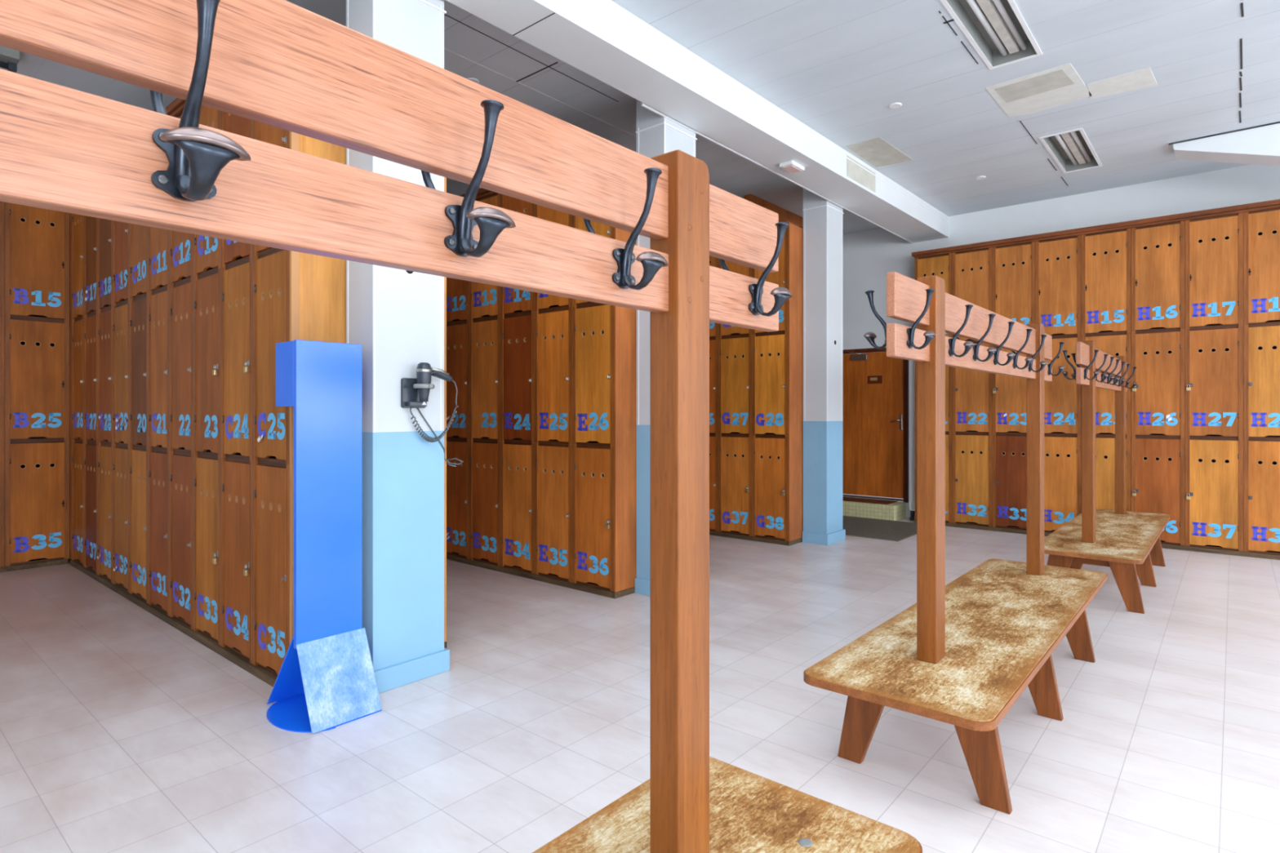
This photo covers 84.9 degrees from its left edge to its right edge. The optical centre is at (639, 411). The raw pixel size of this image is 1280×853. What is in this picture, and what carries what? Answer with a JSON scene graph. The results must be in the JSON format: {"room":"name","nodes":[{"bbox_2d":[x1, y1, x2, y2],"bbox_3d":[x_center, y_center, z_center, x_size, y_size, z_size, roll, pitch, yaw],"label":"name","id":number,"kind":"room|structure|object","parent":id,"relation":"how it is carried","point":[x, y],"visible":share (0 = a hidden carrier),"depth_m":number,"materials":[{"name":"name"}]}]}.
{"room":"changing room","nodes":[
{"label":"changing room","id":0,"kind":"room"},
{"bbox_2d":[0,517,1279,852],"bbox_3d":[1.471,1.470,2.181,17.380,0.100,14.030,0,0,40],"label":"floor","id":1,"kind":"structure","parent":0,"point":[122,731],"depth_m":3.12,"materials":[{"name":"tile"}]},
{"bbox_2d":[0,200,71,573],"bbox_3d":[-5.611,-0.300,6.430,0.462,3.440,0.580,0,0,40],"label":"frame","id":2,"kind":"object","parent":1,"relation":"on","point":[48,563],"visible":0.36,"depth_m":6.19,"materials":[{"name":"brown wood"}]},
{"bbox_2d":[4,440,69,566],"bbox_3d":[-5.615,0.822,6.485,0.386,1.107,0.450,0,0,40],"label":"locker","id":3,"kind":"object","parent":2,"relation":"on","point":[37,473],"visible":0.99,"depth_m":6.35,"materials":[{"name":"brown wood"}]},
{"bbox_2d":[4,316,69,441],"bbox_3d":[-5.615,-0.286,6.485,0.386,1.107,0.450,0,0,40],"label":"locker","id":4,"kind":"object","parent":3,"relation":"on","point":[37,351],"visible":0.98,"depth_m":6.35,"materials":[{"name":"brown wood"}]},
{"bbox_2d":[4,201,69,321],"bbox_3d":[-5.615,-1.395,6.485,0.386,1.107,0.450,0,0,40],"label":"locker","id":5,"kind":"object","parent":4,"relation":"on","point":[37,239],"visible":0.88,"depth_m":6.35,"materials":[{"name":"brown wood"}]},
{"bbox_2d":[70,97,446,687],"bbox_3d":[-3.227,-0.300,5.327,4.654,3.440,0.935,0,0,40],"label":"frame","id":6,"kind":"object","parent":1,"relation":"on","point":[317,283],"visible":0.1,"depth_m":3.64,"materials":[{"name":"brown wood"}]},
{"bbox_2d":[71,440,84,566],"bbox_3d":[-4.967,0.822,6.471,0.458,1.107,0.397,0,0,40],"label":"locker","id":7,"kind":"object","parent":6,"relation":"on","point":[77,446],"visible":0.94,"depth_m":6.34,"materials":[{"name":"brown wood"}]},
{"bbox_2d":[71,316,84,441],"bbox_3d":[-4.967,-0.286,6.471,0.458,1.107,0.397,0,0,40],"label":"locker","id":8,"kind":"object","parent":7,"relation":"on","point":[77,326],"visible":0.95,"depth_m":6.34,"materials":[{"name":"brown wood"}]},
{"bbox_2d":[71,213,84,319],"bbox_3d":[-4.967,-1.395,6.471,0.458,1.107,0.397,0,0,40],"label":"locker","id":9,"kind":"object","parent":8,"relation":"on","point":[77,220],"visible":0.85,"depth_m":6.34,"materials":[{"name":"brown wood"}]},
{"bbox_2d":[84,441,97,574],"bbox_3d":[-4.617,0.822,6.174,0.458,1.107,0.397,0,0,40],"label":"locker","id":10,"kind":"object","parent":6,"relation":"on","point":[91,449],"visible":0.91,"depth_m":6.04,"materials":[{"name":"brown wood"}]},
{"bbox_2d":[84,311,97,443],"bbox_3d":[-4.617,-0.286,6.174,0.458,1.107,0.397,0,0,40],"label":"locker","id":11,"kind":"object","parent":10,"relation":"on","point":[91,322],"visible":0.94,"depth_m":6.04,"materials":[{"name":"brown wood"}]},
{"bbox_2d":[84,215,97,315],"bbox_3d":[-4.617,-1.395,6.174,0.458,1.107,0.397,0,0,40],"label":"locker","id":12,"kind":"object","parent":11,"relation":"on","point":[91,224],"visible":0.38,"depth_m":6.04,"materials":[{"name":"brown wood"}]},
{"bbox_2d":[97,443,112,582],"bbox_3d":[-4.266,0.822,5.876,0.458,1.107,0.397,0,0,40],"label":"locker","id":13,"kind":"object","parent":6,"relation":"on","point":[104,557],"visible":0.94,"depth_m":5.75,"materials":[{"name":"brown wood"}]},
{"bbox_2d":[97,306,112,444],"bbox_3d":[-4.266,-0.286,5.876,0.458,1.107,0.397,0,0,40],"label":"locker","id":14,"kind":"object","parent":13,"relation":"on","point":[104,317],"visible":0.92,"depth_m":5.75,"materials":[{"name":"brown wood"}]},
{"bbox_2d":[97,217,112,311],"bbox_3d":[-4.266,-1.395,5.876,0.458,1.107,0.397,0,0,40],"label":"locker","id":15,"kind":"object","parent":14,"relation":"on","point":[104,226],"visible":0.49,"depth_m":5.75,"materials":[{"name":"brown wood"}]},
{"bbox_2d":[112,444,129,593],"bbox_3d":[-3.915,0.822,5.578,0.458,1.107,0.397,0,0,40],"label":"locker","id":16,"kind":"object","parent":6,"relation":"on","point":[121,454],"visible":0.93,"depth_m":5.45,"materials":[{"name":"brown wood"}]},
{"bbox_2d":[112,300,129,446],"bbox_3d":[-3.915,-0.286,5.578,0.458,1.107,0.397,0,0,40],"label":"locker","id":17,"kind":"object","parent":16,"relation":"on","point":[121,313],"visible":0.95,"depth_m":5.45,"materials":[{"name":"brown wood"}]},
{"bbox_2d":[112,220,129,306],"bbox_3d":[-3.915,-1.395,5.578,0.458,1.107,0.397,0,0,40],"label":"locker","id":18,"kind":"object","parent":17,"relation":"on","point":[121,230],"visible":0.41,"depth_m":5.45,"materials":[{"name":"brown wood"}]},
{"bbox_2d":[129,446,148,604],"bbox_3d":[-3.565,0.822,5.281,0.458,1.107,0.397,0,0,40],"label":"locker","id":19,"kind":"object","parent":6,"relation":"on","point":[139,456],"visible":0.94,"depth_m":5.13,"materials":[{"name":"brown wood"}]},
{"bbox_2d":[129,293,148,448],"bbox_3d":[-3.565,-0.286,5.281,0.458,1.107,0.397,0,0,40],"label":"locker","id":20,"kind":"object","parent":19,"relation":"on","point":[139,307],"visible":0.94,"depth_m":5.13,"materials":[{"name":"brown wood"}]},
{"bbox_2d":[129,223,148,299],"bbox_3d":[-3.565,-1.395,5.281,0.458,1.107,0.397,0,0,40],"label":"locker","id":21,"kind":"object","parent":20,"relation":"on","point":[139,234],"visible":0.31,"depth_m":5.16,"materials":[{"name":"brown wood"}]},
{"bbox_2d":[148,448,169,616],"bbox_3d":[-3.214,0.822,4.983,0.458,1.107,0.397,0,0,40],"label":"locker","id":22,"kind":"object","parent":6,"relation":"on","point":[158,460],"visible":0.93,"depth_m":4.85,"materials":[{"name":"brown wood"}]},
{"bbox_2d":[148,285,169,451],"bbox_3d":[-3.214,-0.286,4.983,0.458,1.107,0.397,0,0,40],"label":"locker","id":23,"kind":"object","parent":22,"relation":"on","point":[158,301],"visible":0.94,"depth_m":4.85,"materials":[{"name":"brown wood"}]},
{"bbox_2d":[148,226,169,293],"bbox_3d":[-3.214,-1.395,4.983,0.458,1.107,0.397,0,0,40],"label":"locker","id":24,"kind":"object","parent":23,"relation":"on","point":[158,238],"visible":0.16,"depth_m":4.85,"materials":[{"name":"brown wood"}]},
{"bbox_2d":[169,451,193,630],"bbox_3d":[-2.863,0.822,4.685,0.458,1.107,0.397,0,0,40],"label":"locker","id":25,"kind":"object","parent":6,"relation":"on","point":[181,464],"visible":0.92,"depth_m":4.55,"materials":[{"name":"brown wood"}]},
{"bbox_2d":[169,277,193,453],"bbox_3d":[-2.863,-0.286,4.685,0.458,1.107,0.397,0,0,40],"label":"locker","id":26,"kind":"object","parent":25,"relation":"on","point":[181,295],"visible":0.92,"depth_m":4.55,"materials":[{"name":"brown wood"}]},
{"bbox_2d":[169,113,193,285],"bbox_3d":[-2.863,-1.395,4.685,0.458,1.107,0.397,0,0,40],"label":"locker","id":27,"kind":"object","parent":26,"relation":"on","point":[181,244],"visible":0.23,"depth_m":4.56,"materials":[{"name":"brown wood"}]},
{"bbox_2d":[193,453,221,645],"bbox_3d":[-2.513,0.822,4.388,0.458,1.107,0.397,0,0,40],"label":"locker","id":28,"kind":"object","parent":6,"relation":"on","point":[206,468],"visible":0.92,"depth_m":4.25,"materials":[{"name":"brown wood"}]},
{"bbox_2d":[193,267,221,457],"bbox_3d":[-2.513,-0.286,4.388,0.458,1.107,0.397,0,0,40],"label":"locker","id":29,"kind":"object","parent":28,"relation":"on","point":[206,287],"visible":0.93,"depth_m":4.25,"materials":[{"name":"brown wood"}]},
{"bbox_2d":[193,105,221,277],"bbox_3d":[-2.513,-1.395,4.388,0.458,1.107,0.397,0,0,40],"label":"locker","id":30,"kind":"object","parent":29,"relation":"on","point":[206,250],"visible":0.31,"depth_m":4.25,"materials":[{"name":"brown wood"}]},
{"bbox_2d":[221,457,252,663],"bbox_3d":[-2.162,0.822,4.090,0.458,1.107,0.397,0,0,40],"label":"locker","id":31,"kind":"object","parent":6,"relation":"on","point":[236,473],"visible":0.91,"depth_m":3.96,"materials":[{"name":"brown wood"}]},
{"bbox_2d":[221,257,252,460],"bbox_3d":[-2.162,-0.286,4.090,0.458,1.107,0.397,0,0,40],"label":"locker","id":32,"kind":"object","parent":31,"relation":"on","point":[237,278],"visible":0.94,"depth_m":3.96,"materials":[{"name":"brown wood"}]},
{"bbox_2d":[221,111,252,267],"bbox_3d":[-2.162,-1.395,4.090,0.458,1.107,0.397,0,0,40],"label":"locker","id":33,"kind":"object","parent":32,"relation":"on","point":[233,252],"visible":0.12,"depth_m":3.97,"materials":[{"name":"brown wood"}]},
{"bbox_2d":[252,460,289,676],"bbox_3d":[-1.811,0.822,3.792,0.458,1.107,0.397,0,0,40],"label":"locker","id":34,"kind":"object","parent":6,"relation":"on","point":[270,480],"visible":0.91,"depth_m":3.66,"materials":[{"name":"brown wood"}]},
{"bbox_2d":[252,248,289,464],"bbox_3d":[-1.811,-0.286,3.792,0.458,1.107,0.397,0,0,40],"label":"locker","id":35,"kind":"object","parent":34,"relation":"on","point":[270,270],"visible":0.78,"depth_m":3.67,"materials":[{"name":"brown wood"}]},
{"bbox_2d":[252,120,289,256],"bbox_3d":[-1.811,-1.395,3.792,0.458,1.107,0.397,0,0,40],"label":"locker","id":36,"kind":"object","parent":35,"relation":"on","point":[261,131],"visible":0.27,"depth_m":3.69,"materials":[{"name":"brown wood"}]},
{"bbox_2d":[266,339,382,733],"bbox_3d":[-1.534,0.547,3.321,0.500,1.745,0.397,0,0,40],"label":"stand","id":37,"kind":"object","parent":1,"relation":"on","point":[326,679],"visible":1,"depth_m":3.27,"materials":[{"name":"blue metal"}]},
{"bbox_2d":[346,0,449,693],"bbox_3d":[-1.303,-0.542,3.756,0.298,3.924,0.460,0,0,40],"label":"column","id":38,"kind":"structure","parent":1,"relation":"on","point":[396,315],"depth_m":3.64,"materials":[{"name":"white paint"}]},
{"bbox_2d":[400,377,435,408],"bbox_3d":[-1.145,-0.095,3.643,0.131,0.156,0.141,0,0,40],"label":"holder","id":39,"kind":"object","parent":38,"relation":"attached to","point":[410,397],"visible":0.84,"depth_m":3.63,"materials":[{"name":"grey plastic"}]},
{"bbox_2d":[409,362,458,442],"bbox_3d":[-1.082,-0.043,3.721,0.107,0.420,0.264,0,0,40],"label":"hair dryer","id":40,"kind":"object","parent":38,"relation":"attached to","point":[424,372],"visible":0.98,"depth_m":3.65,"materials":[{"name":"grey plastic"}]},
{"bbox_2d":[0,0,922,852],"bbox_3d":[-0.513,0.444,0.740,0.670,1.952,2.867,0,0,40],"label":"bench","id":41,"kind":"object","parent":1,"relation":"on","point":[284,64],"visible":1,"depth_m":1.03,"materials":[{"name":"brown wood"}]},
{"bbox_2d":[446,187,636,599],"bbox_3d":[-1.859,-0.300,7.348,5.195,3.440,1.002,0,0,40],"label":"frame","id":42,"kind":"object","parent":1,"relation":"on","point":[624,318],"visible":0.11,"depth_m":5.41,"materials":[{"name":"brown wood"}]},
{"bbox_2d":[446,439,469,559],"bbox_3d":[-1.640,0.822,6.786,0.452,1.107,0.397,0,0,40],"label":"locker","id":43,"kind":"object","parent":42,"relation":"on","point":[458,477],"visible":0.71,"depth_m":6.62,"materials":[{"name":"brown wood"}]},
{"bbox_2d":[446,320,469,439],"bbox_3d":[-1.640,-0.286,6.786,0.452,1.107,0.397,0,0,40],"label":"locker","id":44,"kind":"object","parent":43,"relation":"on","point":[458,333],"visible":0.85,"depth_m":6.62,"materials":[{"name":"brown wood"}]},
{"bbox_2d":[446,277,469,324],"bbox_3d":[-1.640,-1.395,6.786,0.452,1.107,0.397,0,0,40],"label":"locker","id":45,"kind":"object","parent":44,"relation":"on","point":[457,290],"visible":0.12,"depth_m":6.62,"materials":[{"name":"brown wood"}]},
{"bbox_2d":[469,440,500,566],"bbox_3d":[-1.294,0.822,6.492,0.452,1.107,0.397,0,0,40],"label":"locker","id":46,"kind":"object","parent":42,"relation":"on","point":[484,455],"visible":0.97,"depth_m":6.36,"materials":[{"name":"brown wood"}]},
{"bbox_2d":[469,316,500,441],"bbox_3d":[-1.294,-0.286,6.492,0.452,1.107,0.397,0,0,40],"label":"locker","id":47,"kind":"object","parent":46,"relation":"on","point":[484,334],"visible":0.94,"depth_m":6.36,"materials":[{"name":"brown wood"}]},
{"bbox_2d":[469,192,500,320],"bbox_3d":[-1.294,-1.395,6.492,0.452,1.107,0.397,0,0,40],"label":"locker","id":48,"kind":"object","parent":47,"relation":"on","point":[484,299],"visible":0.23,"depth_m":6.35,"materials":[{"name":"brown wood"}]},
{"bbox_2d":[500,441,534,573],"bbox_3d":[-0.947,0.822,6.198,0.452,1.107,0.397,0,0,40],"label":"locker","id":49,"kind":"object","parent":42,"relation":"on","point":[517,459],"visible":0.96,"depth_m":6.06,"materials":[{"name":"brown wood"}]},
{"bbox_2d":[500,311,534,443],"bbox_3d":[-0.947,-0.286,6.198,0.452,1.107,0.397,0,0,40],"label":"locker","id":50,"kind":"object","parent":49,"relation":"on","point":[517,331],"visible":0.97,"depth_m":6.06,"materials":[{"name":"brown wood"}]},
{"bbox_2d":[500,193,534,316],"bbox_3d":[-0.947,-1.395,6.198,0.452,1.107,0.397,0,0,40],"label":"locker","id":51,"kind":"object","parent":50,"relation":"on","point":[513,301],"visible":0.3,"depth_m":6.08,"materials":[{"name":"brown wood"}]},
{"bbox_2d":[534,443,572,582],"bbox_3d":[-0.601,0.822,5.904,0.452,1.107,0.397,0,0,40],"label":"locker","id":52,"kind":"object","parent":42,"relation":"on","point":[553,462],"visible":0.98,"depth_m":5.77,"materials":[{"name":"brown wood"}]},
{"bbox_2d":[534,306,572,444],"bbox_3d":[-0.601,-0.286,5.904,0.452,1.107,0.397,0,0,40],"label":"locker","id":53,"kind":"object","parent":52,"relation":"on","point":[553,327],"visible":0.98,"depth_m":5.77,"materials":[{"name":"brown wood"}]},
{"bbox_2d":[534,204,572,311],"bbox_3d":[-0.601,-1.395,5.904,0.452,1.107,0.397,0,0,40],"label":"locker","id":54,"kind":"object","parent":53,"relation":"on","point":[543,302],"visible":0.1,"depth_m":5.79,"materials":[{"name":"brown wood"}]},
{"bbox_2d":[572,444,613,591],"bbox_3d":[-0.254,0.822,5.609,0.452,1.107,0.397,0,0,40],"label":"locker","id":55,"kind":"object","parent":42,"relation":"on","point":[593,466],"visible":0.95,"depth_m":5.48,"materials":[{"name":"brown wood"}]},
{"bbox_2d":[572,302,613,446],"bbox_3d":[-0.254,-0.286,5.609,0.452,1.107,0.397,0,0,40],"label":"locker","id":56,"kind":"object","parent":55,"relation":"on","point":[593,325],"visible":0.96,"depth_m":5.48,"materials":[{"name":"brown wood"}]},
{"bbox_2d":[635,99,697,595],"bbox_3d":[0.218,-0.542,5.547,0.298,3.924,0.454,0,0,40],"label":"column","id":57,"kind":"structure","parent":1,"relation":"on","point":[656,135],"depth_m":5.44,"materials":[{"name":"white paint"}]},
{"bbox_2d":[709,219,803,546],"bbox_3d":[-0.102,-0.300,9.419,5.192,3.440,0.972,0,0,40],"label":"frame","id":58,"kind":"object","parent":1,"relation":"on","point":[795,232],"visible":0.21,"depth_m":7.51,"materials":[{"name":"brown wood"}]},
{"bbox_2d":[709,434,718,532],"bbox_3d":[0.840,0.822,8.261,0.440,1.107,0.397,0,0,40],"label":"locker","id":59,"kind":"object","parent":58,"relation":"on","point":[713,438],"visible":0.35,"depth_m":8.02,"materials":[{"name":"brown wood"}]},
{"bbox_2d":[709,337,718,435],"bbox_3d":[0.840,-0.286,8.261,0.440,1.107,0.397,0,0,40],"label":"locker","id":60,"kind":"object","parent":59,"relation":"on","point":[713,342],"visible":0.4,"depth_m":8.02,"materials":[{"name":"brown wood"}]},
{"bbox_2d":[718,435,751,536],"bbox_3d":[1.177,0.822,7.975,0.440,1.107,0.397,0,0,40],"label":"locker","id":61,"kind":"object","parent":58,"relation":"on","point":[735,451],"visible":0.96,"depth_m":7.84,"materials":[{"name":"brown wood"}]},
{"bbox_2d":[718,334,751,435],"bbox_3d":[1.177,-0.286,7.975,0.440,1.107,0.397,0,0,40],"label":"locker","id":62,"kind":"object","parent":61,"relation":"on","point":[735,353],"visible":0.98,"depth_m":7.84,"materials":[{"name":"brown wood"}]},
{"bbox_2d":[751,435,787,541],"bbox_3d":[1.515,0.822,7.689,0.440,1.107,0.397,0,0,40],"label":"locker","id":63,"kind":"object","parent":58,"relation":"on","point":[769,453],"visible":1,"depth_m":7.56,"materials":[{"name":"brown wood"}]},
{"bbox_2d":[751,332,787,436],"bbox_3d":[1.515,-0.286,7.689,0.440,1.107,0.397,0,0,40],"label":"locker","id":64,"kind":"object","parent":63,"relation":"on","point":[769,351],"visible":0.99,"depth_m":7.56,"materials":[{"name":"brown wood"}]},
{"bbox_2d":[751,227,787,334],"bbox_3d":[1.515,-1.395,7.689,0.440,1.107,0.397,0,0,40],"label":"locker","id":65,"kind":"object","parent":64,"relation":"on","point":[780,277],"visible":0.32,"depth_m":7.46,"materials":[{"name":"brown wood"}]},
{"bbox_2d":[802,188,845,545],"bbox_3d":[2.014,-0.542,7.663,0.298,3.924,0.444,0,0,40],"label":"column","id":66,"kind":"structure","parent":1,"relation":"on","point":[822,218],"depth_m":7.53,"materials":[{"name":"white paint"}]},
{"bbox_2d":[842,496,906,520],"bbox_3d":[2.969,1.314,9.559,1.155,0.212,0.437,0,0,40],"label":"tiled step","id":67,"kind":"structure","parent":1,"relation":"on","point":[891,510],"depth_m":9.25,"materials":[{"name":"beige tile"}]},
{"bbox_2d":[842,515,916,541],"bbox_3d":[2.674,1.414,8.627,1.510,0.012,1.355,0,0,40],"label":"floor mat","id":68,"kind":"object","parent":1,"relation":"on","point":[880,529],"visible":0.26,"depth_m":8.40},
{"bbox_2d":[909,360,915,520],"bbox_3d":[3.586,0.320,9.122,0.110,2.199,0.150,0,0,40],"label":"panel","id":69,"kind":"object","parent":1,"relation":"on","point":[912,363],"visible":0.34,"depth_m":9.07,"materials":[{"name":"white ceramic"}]},
{"bbox_2d":[803,271,1107,814],"bbox_3d":[1.776,0.444,3.516,0.670,1.952,2.860,0,0,40],"label":"bench","id":70,"kind":"object","parent":1,"relation":"on","point":[962,655],"visible":1,"depth_m":2.79,"materials":[{"name":"brown wood"}]},
{"bbox_2d":[911,199,1279,559],"bbox_3d":[4.984,-0.300,7.862,3.682,3.440,0.402,0,0,40],"label":"frame","id":71,"kind":"object","parent":1,"relation":"on","point":[1271,204],"visible":0.46,"depth_m":7.46,"materials":[{"name":"brown wood"}]},
{"bbox_2d":[915,432,952,523],"bbox_3d":[3.784,0.822,8.898,0.450,1.107,0.397,0,0,40],"label":"locker","id":72,"kind":"object","parent":71,"relation":"on","point":[948,435],"visible":0.12,"depth_m":8.64,"materials":[{"name":"brown wood"}]},
{"bbox_2d":[915,360,951,432],"bbox_3d":[3.784,-0.286,8.898,0.450,1.107,0.397,0,0,40],"label":"locker","id":73,"kind":"object","parent":72,"relation":"on","point":[948,369],"visible":0.09,"depth_m":8.65,"materials":[{"name":"brown wood"}]},
{"bbox_2d":[915,253,951,337],"bbox_3d":[3.788,-1.395,8.902,0.450,1.107,0.386,0,0,40],"label":"locker","id":74,"kind":"object","parent":73,"relation":"on","point":[940,265],"visible":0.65,"depth_m":8.73,"materials":[{"name":"brown wood"}]},
{"bbox_2d":[951,432,991,527],"bbox_3d":[4.129,0.822,8.605,0.450,1.107,0.397,0,0,40],"label":"locker","id":75,"kind":"object","parent":71,"relation":"on","point":[971,453],"visible":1,"depth_m":8.47,"materials":[{"name":"brown wood"}]},
{"bbox_2d":[951,342,991,433],"bbox_3d":[4.129,-0.286,8.605,0.450,1.107,0.397,0,0,40],"label":"locker","id":76,"kind":"object","parent":75,"relation":"on","point":[971,389],"visible":0.47,"depth_m":8.47,"materials":[{"name":"brown wood"}]},
{"bbox_2d":[951,247,991,342],"bbox_3d":[4.133,-1.395,8.609,0.450,1.107,0.386,0,0,40],"label":"locker","id":77,"kind":"object","parent":76,"relation":"on","point":[971,270],"visible":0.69,"depth_m":8.46,"materials":[{"name":"brown wood"}]},
{"bbox_2d":[991,433,1026,530],"bbox_3d":[4.474,0.822,8.312,0.450,1.107,0.397,0,0,40],"label":"locker","id":78,"kind":"object","parent":71,"relation":"on","point":[1009,451],"visible":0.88,"depth_m":8.21,"materials":[{"name":"brown wood"}]},
{"bbox_2d":[991,345,1026,434],"bbox_3d":[4.474,-0.286,8.312,0.450,1.107,0.397,0,0,40],"label":"locker","id":79,"kind":"object","parent":78,"relation":"on","point":[1009,402],"visible":0.4,"depth_m":8.21,"materials":[{"name":"brown wood"}]},
{"bbox_2d":[991,241,1035,325],"bbox_3d":[4.477,-1.395,8.316,0.450,1.107,0.386,0,0,40],"label":"locker","id":80,"kind":"object","parent":79,"relation":"on","point":[1013,266],"visible":0.8,"depth_m":8.16,"materials":[{"name":"brown wood"}]},
{"bbox_2d":[1044,435,1081,533],"bbox_3d":[4.819,0.822,8.019,0.450,1.107,0.397,0,0,40],"label":"locker","id":81,"kind":"object","parent":71,"relation":"on","point":[1062,453],"visible":0.63,"depth_m":7.86,"materials":[{"name":"brown wood"}]},
{"bbox_2d":[1044,335,1081,435],"bbox_3d":[4.819,-0.286,8.019,0.450,1.107,0.397,0,0,40],"label":"locker","id":82,"kind":"object","parent":81,"relation":"on","point":[1062,395],"visible":0.48,"depth_m":7.85,"materials":[{"name":"brown wood"}]},
{"bbox_2d":[1035,235,1081,337],"bbox_3d":[4.822,-1.395,8.023,0.450,1.107,0.386,0,0,40],"label":"locker","id":83,"kind":"object","parent":82,"relation":"on","point":[1058,261],"visible":0.93,"depth_m":7.87,"materials":[{"name":"brown wood"}]},
{"bbox_2d":[1095,435,1131,511],"bbox_3d":[5.164,0.822,7.726,0.450,1.107,0.397,0,0,40],"label":"locker","id":84,"kind":"object","parent":71,"relation":"on","point":[1104,445],"visible":0.28,"depth_m":7.58,"materials":[{"name":"brown wood"}]},
{"bbox_2d":[1081,332,1131,436],"bbox_3d":[5.164,-0.286,7.726,0.450,1.107,0.397,0,0,40],"label":"locker","id":85,"kind":"object","parent":84,"relation":"on","point":[1113,344],"visible":0.39,"depth_m":7.56,"materials":[{"name":"brown wood"}]},
{"bbox_2d":[1081,227,1131,335],"bbox_3d":[5.167,-1.395,7.730,0.450,1.107,0.386,0,0,40],"label":"locker","id":86,"kind":"object","parent":85,"relation":"on","point":[1106,256],"visible":0.97,"depth_m":7.59,"materials":[{"name":"brown wood"}]},
{"bbox_2d":[1131,436,1185,546],"bbox_3d":[5.509,0.822,7.433,0.450,1.107,0.397,0,0,40],"label":"locker","id":87,"kind":"object","parent":71,"relation":"on","point":[1157,463],"visible":0.82,"depth_m":7.28,"materials":[{"name":"brown wood"}]},
{"bbox_2d":[1131,328,1185,437],"bbox_3d":[5.509,-0.286,7.433,0.450,1.107,0.397,0,0,40],"label":"locker","id":88,"kind":"object","parent":87,"relation":"on","point":[1158,357],"visible":0.98,"depth_m":7.30,"materials":[{"name":"brown wood"}]},
{"bbox_2d":[1131,220,1185,332],"bbox_3d":[5.512,-1.395,7.437,0.450,1.107,0.386,0,0,40],"label":"locker","id":89,"kind":"object","parent":88,"relation":"on","point":[1157,251],"visible":0.98,"depth_m":7.30,"materials":[{"name":"brown wood"}]},
{"bbox_2d":[1185,437,1243,551],"bbox_3d":[5.854,0.822,7.140,0.450,1.107,0.397,0,0,40],"label":"locker","id":90,"kind":"object","parent":71,"relation":"on","point":[1214,467],"visible":0.99,"depth_m":7.00,"materials":[{"name":"brown wood"}]},
{"bbox_2d":[1185,325,1243,438],"bbox_3d":[5.854,-0.286,7.140,0.450,1.107,0.397,0,0,40],"label":"locker","id":91,"kind":"object","parent":90,"relation":"on","point":[1214,356],"visible":1,"depth_m":7.00,"materials":[{"name":"brown wood"}]},
{"bbox_2d":[1185,212,1243,328],"bbox_3d":[5.857,-1.395,7.145,0.450,1.107,0.386,0,0,40],"label":"locker","id":92,"kind":"object","parent":91,"relation":"on","point":[1214,246],"visible":0.98,"depth_m":7.00,"materials":[{"name":"brown wood"}]},
{"bbox_2d":[1243,438,1279,555],"bbox_3d":[6.199,0.822,6.848,0.450,1.107,0.397,0,0,40],"label":"locker","id":93,"kind":"object","parent":71,"relation":"on","point":[1261,457],"visible":0.99,"depth_m":6.77,"materials":[{"name":"brown wood"}]},
{"bbox_2d":[1243,323,1279,439],"bbox_3d":[6.199,-0.286,6.848,0.450,1.107,0.397,0,0,40],"label":"locker","id":94,"kind":"object","parent":93,"relation":"on","point":[1261,343],"visible":1,"depth_m":6.77,"materials":[{"name":"brown wood"}]},
{"bbox_2d":[1243,207,1279,325],"bbox_3d":[6.202,-1.395,6.852,0.450,1.107,0.386,0,0,40],"label":"locker","id":95,"kind":"object","parent":94,"relation":"on","point":[1261,228],"visible":0.98,"depth_m":6.77,"materials":[{"name":"brown wood"}]},
{"bbox_2d":[1044,340,1170,613],"bbox_3d":[4.021,0.444,5.975,0.670,1.952,2.905,0,0,40],"label":"bench","id":96,"kind":"object","parent":1,"relation":"on","point":[1128,543],"visible":0.99,"depth_m":5.32,"materials":[{"name":"brown wood"}]},
{"bbox_2d":[0,0,1279,234],"bbox_3d":[1.471,-2.578,2.181,17.380,0.154,14.030,0,0,40],"label":"ceiling","id":97,"kind":"structure","parent":0,"point":[1139,77],"depth_m":5.30,"materials":[{"name":"paint"}]},
{"bbox_2d":[446,0,948,243],"bbox_3d":[-0.631,-2.368,3.966,0.504,0.273,13.630,0,0,40],"label":"ceiling beam","id":98,"kind":"structure","parent":97,"relation":"attached to","point":[603,40],"depth_m":5.12,"materials":[{"name":"paint"}]},
{"bbox_2d":[940,0,1042,70],"bbox_3d":[2.286,-2.566,4.539,0.340,0.134,1.250,0,0,40],"label":"ceiling light","id":99,"kind":"object","parent":97,"relation":"attached to","point":[997,29],"visible":0.92,"depth_m":4.71,"materials":[{"name":"white metal"}]},
{"bbox_2d":[1039,128,1102,173],"bbox_3d":[4.182,-2.566,6.773,0.340,0.134,1.250,0,0,40],"label":"ceiling light","id":100,"kind":"object","parent":97,"relation":"attached to","point":[1072,150],"visible":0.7,"depth_m":6.88,"materials":[{"name":"white metal"}]},
{"bbox_2d":[1168,121,1279,165],"bbox_3d":[6.218,-1.992,5.678,3.070,1.024,0.335,0,0,40],"label":"ceiling","id":101,"kind":"structure","parent":97,"relation":"attached to","point":[1258,144],"depth_m":6.27,"materials":[{"name":"paint"}]},
{"bbox_2d":[842,164,1279,518],"bbox_3d":[5.947,-0.542,7.453,17.380,3.925,0.200,0,0,40],"label":"wall","id":102,"kind":"structure","parent":0,"point":[868,255],"depth_m":8.44,"materials":[{"name":"paint"}]},
{"bbox_2d":[842,346,908,502],"bbox_3d":[3.176,0.175,9.655,1.005,2.090,0.228,0,0,40],"label":"door","id":103,"kind":"structure","parent":102,"relation":"in","point":[875,384],"depth_m":9.64,"materials":[{"name":"orange wood"}]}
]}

